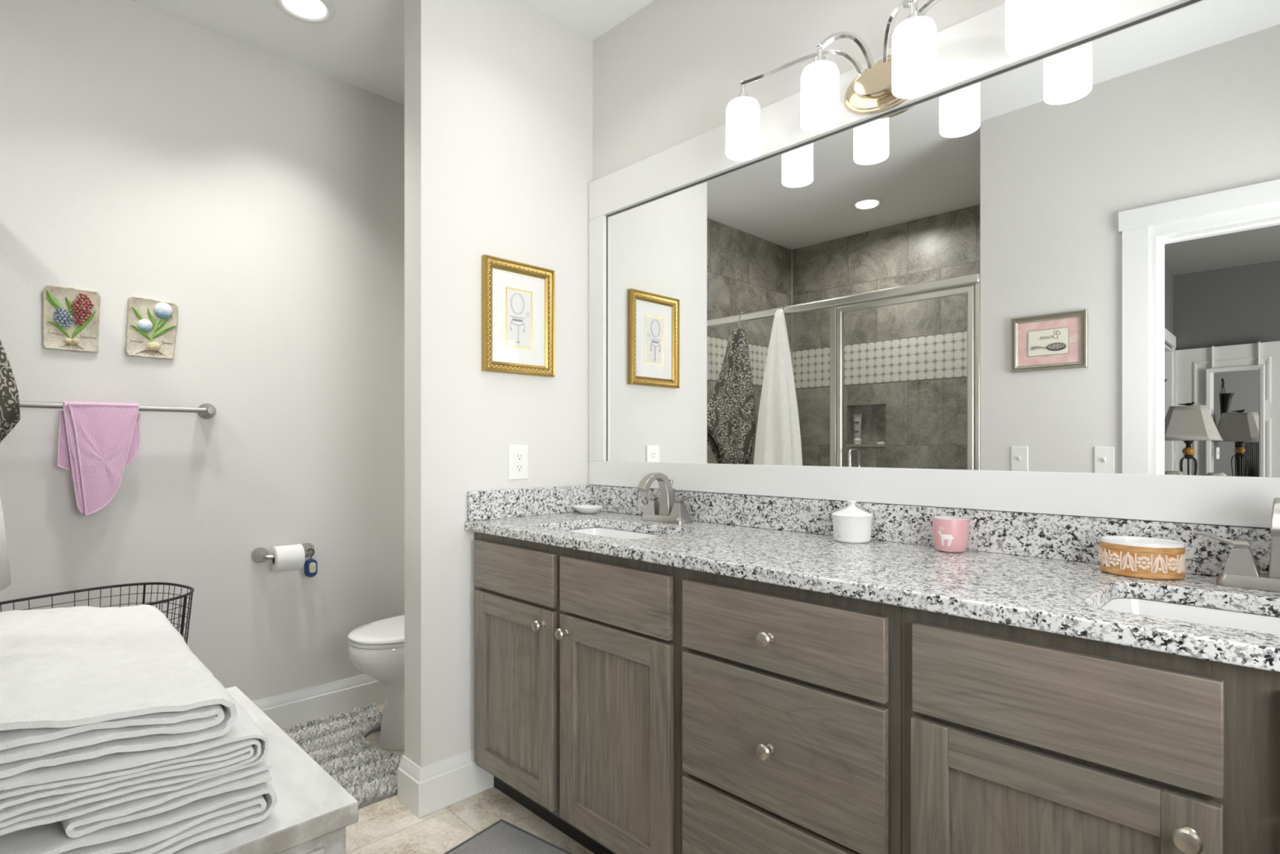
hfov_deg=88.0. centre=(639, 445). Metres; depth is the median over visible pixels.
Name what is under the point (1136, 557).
bowl
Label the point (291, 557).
toilet roll
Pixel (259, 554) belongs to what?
toilet paper holder
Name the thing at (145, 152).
wall
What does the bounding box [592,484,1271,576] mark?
backsplash
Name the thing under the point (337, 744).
bath mat
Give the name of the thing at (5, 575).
bath towel
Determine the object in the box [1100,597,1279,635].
sink
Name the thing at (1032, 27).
vanity light
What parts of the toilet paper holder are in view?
post, arm, post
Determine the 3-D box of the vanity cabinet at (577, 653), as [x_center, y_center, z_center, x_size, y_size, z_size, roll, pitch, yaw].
[-0.065,0.724,2.062,0.578,0.884,0.926,0,0,-45]
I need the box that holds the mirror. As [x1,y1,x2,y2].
[588,0,1279,528]
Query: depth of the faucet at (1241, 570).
1.17 m
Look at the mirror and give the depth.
1.58 m
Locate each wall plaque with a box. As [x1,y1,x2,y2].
[41,284,100,352]
[124,296,177,359]
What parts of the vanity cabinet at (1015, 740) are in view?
door, rail, drawer, knob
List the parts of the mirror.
frame rail, frame rail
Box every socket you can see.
[515,453,523,461]
[515,463,523,471]
[737,80,747,97]
[813,43,825,62]
[907,0,920,18]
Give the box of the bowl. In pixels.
[1097,535,1185,579]
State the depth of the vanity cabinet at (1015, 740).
0.99 m
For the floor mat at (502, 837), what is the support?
on the floor
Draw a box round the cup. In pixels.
[932,515,968,552]
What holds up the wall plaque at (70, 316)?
attached to the wall at (145, 152)
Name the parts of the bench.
panel moulding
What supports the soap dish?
on the countertop
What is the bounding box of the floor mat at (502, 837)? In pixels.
[444,818,573,853]
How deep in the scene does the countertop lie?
1.42 m
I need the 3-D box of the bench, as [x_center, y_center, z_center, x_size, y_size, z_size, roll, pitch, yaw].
[-1.037,0.936,1.472,0.462,0.460,0.893,0,0,-45]
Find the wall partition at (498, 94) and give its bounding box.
[404,0,592,767]
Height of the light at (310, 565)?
0.116 m
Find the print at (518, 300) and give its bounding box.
[506,288,530,347]
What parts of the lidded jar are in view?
lid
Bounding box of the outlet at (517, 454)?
[508,444,528,479]
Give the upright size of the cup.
0.080 m
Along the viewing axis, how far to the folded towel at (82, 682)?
1.21 m
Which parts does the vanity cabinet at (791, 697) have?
knob, knob, drawer, drawer, drawer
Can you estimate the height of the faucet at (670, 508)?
0.162 m
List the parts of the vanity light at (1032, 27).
lamp shade, arm, lamp shade, arm, arm, lamp shade, arm, lamp shade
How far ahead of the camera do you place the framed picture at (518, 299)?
2.34 m
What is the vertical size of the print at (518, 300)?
0.196 m
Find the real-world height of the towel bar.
0.060 m
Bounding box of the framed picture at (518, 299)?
[481,254,555,377]
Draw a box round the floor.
[287,703,594,853]
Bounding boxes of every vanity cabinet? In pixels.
[474,531,680,853]
[680,568,901,853]
[901,606,1279,853]
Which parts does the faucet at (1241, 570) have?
lever, handle, plate, spout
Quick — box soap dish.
[572,504,603,513]
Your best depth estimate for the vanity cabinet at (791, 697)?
1.34 m
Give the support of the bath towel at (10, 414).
hanging from the towel hook
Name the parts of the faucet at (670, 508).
lever, handle, spout, plate, handle, lever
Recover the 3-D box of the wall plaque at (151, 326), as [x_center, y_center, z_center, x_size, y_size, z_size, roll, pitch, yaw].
[-1.766,-0.424,2.402,0.157,0.218,0.028,0,0,-45]
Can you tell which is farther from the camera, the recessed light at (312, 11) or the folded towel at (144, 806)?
the recessed light at (312, 11)
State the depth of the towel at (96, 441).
2.23 m
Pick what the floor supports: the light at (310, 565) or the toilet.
the toilet
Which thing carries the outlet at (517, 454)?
attached to the wall partition at (498, 94)
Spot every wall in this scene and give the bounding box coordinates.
[0,0,404,701]
[592,0,1005,181]
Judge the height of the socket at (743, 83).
0.060 m
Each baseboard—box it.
[253,674,385,729]
[397,748,493,817]
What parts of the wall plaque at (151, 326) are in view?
bulb, stem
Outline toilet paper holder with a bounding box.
[251,542,315,562]
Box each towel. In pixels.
[0,340,20,443]
[0,497,11,591]
[0,604,236,778]
[0,677,268,835]
[0,781,277,853]
[56,400,140,515]
[61,756,271,837]
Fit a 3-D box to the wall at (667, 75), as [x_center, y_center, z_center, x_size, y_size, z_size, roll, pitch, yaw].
[0.364,-0.210,2.131,0.120,2.752,3.640,0,0,-45]
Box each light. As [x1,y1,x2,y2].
[273,0,334,23]
[304,548,317,577]
[725,0,1060,160]
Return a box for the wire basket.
[0,582,194,643]
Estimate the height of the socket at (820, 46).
0.060 m
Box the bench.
[171,686,358,853]
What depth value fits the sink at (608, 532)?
2.22 m
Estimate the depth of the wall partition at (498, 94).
2.21 m
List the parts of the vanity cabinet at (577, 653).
rail, door, rail, drawer, knob, knob, rail, door, rail, drawer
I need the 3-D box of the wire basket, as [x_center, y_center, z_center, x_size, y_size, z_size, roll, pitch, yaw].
[-1.595,0.804,1.891,0.398,0.720,0.532,0,0,29]
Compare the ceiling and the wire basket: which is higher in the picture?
the ceiling
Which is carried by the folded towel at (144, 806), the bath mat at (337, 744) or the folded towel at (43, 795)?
the folded towel at (43, 795)
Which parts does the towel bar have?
rod, post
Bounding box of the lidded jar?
[831,500,873,543]
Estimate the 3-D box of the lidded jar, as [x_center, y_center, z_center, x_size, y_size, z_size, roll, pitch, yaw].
[0.556,0.197,1.739,0.106,0.106,0.106,0,0,-45]
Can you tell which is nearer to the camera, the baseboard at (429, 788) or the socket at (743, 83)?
the socket at (743, 83)
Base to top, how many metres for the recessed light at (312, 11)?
0.008 m
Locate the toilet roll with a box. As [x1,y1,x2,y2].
[269,543,305,572]
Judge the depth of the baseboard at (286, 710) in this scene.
2.82 m
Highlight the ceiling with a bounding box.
[128,0,653,104]
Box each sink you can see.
[568,527,659,538]
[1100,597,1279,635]
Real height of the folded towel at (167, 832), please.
0.085 m
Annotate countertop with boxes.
[464,484,1279,672]
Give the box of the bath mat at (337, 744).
[281,702,404,808]
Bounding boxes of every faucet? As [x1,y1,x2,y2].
[636,472,696,524]
[1193,497,1279,591]
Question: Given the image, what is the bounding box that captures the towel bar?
[19,401,216,418]
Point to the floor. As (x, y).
(384, 826)
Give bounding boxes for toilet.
[347,614,404,750]
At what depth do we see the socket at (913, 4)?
1.55 m
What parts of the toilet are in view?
lid, seat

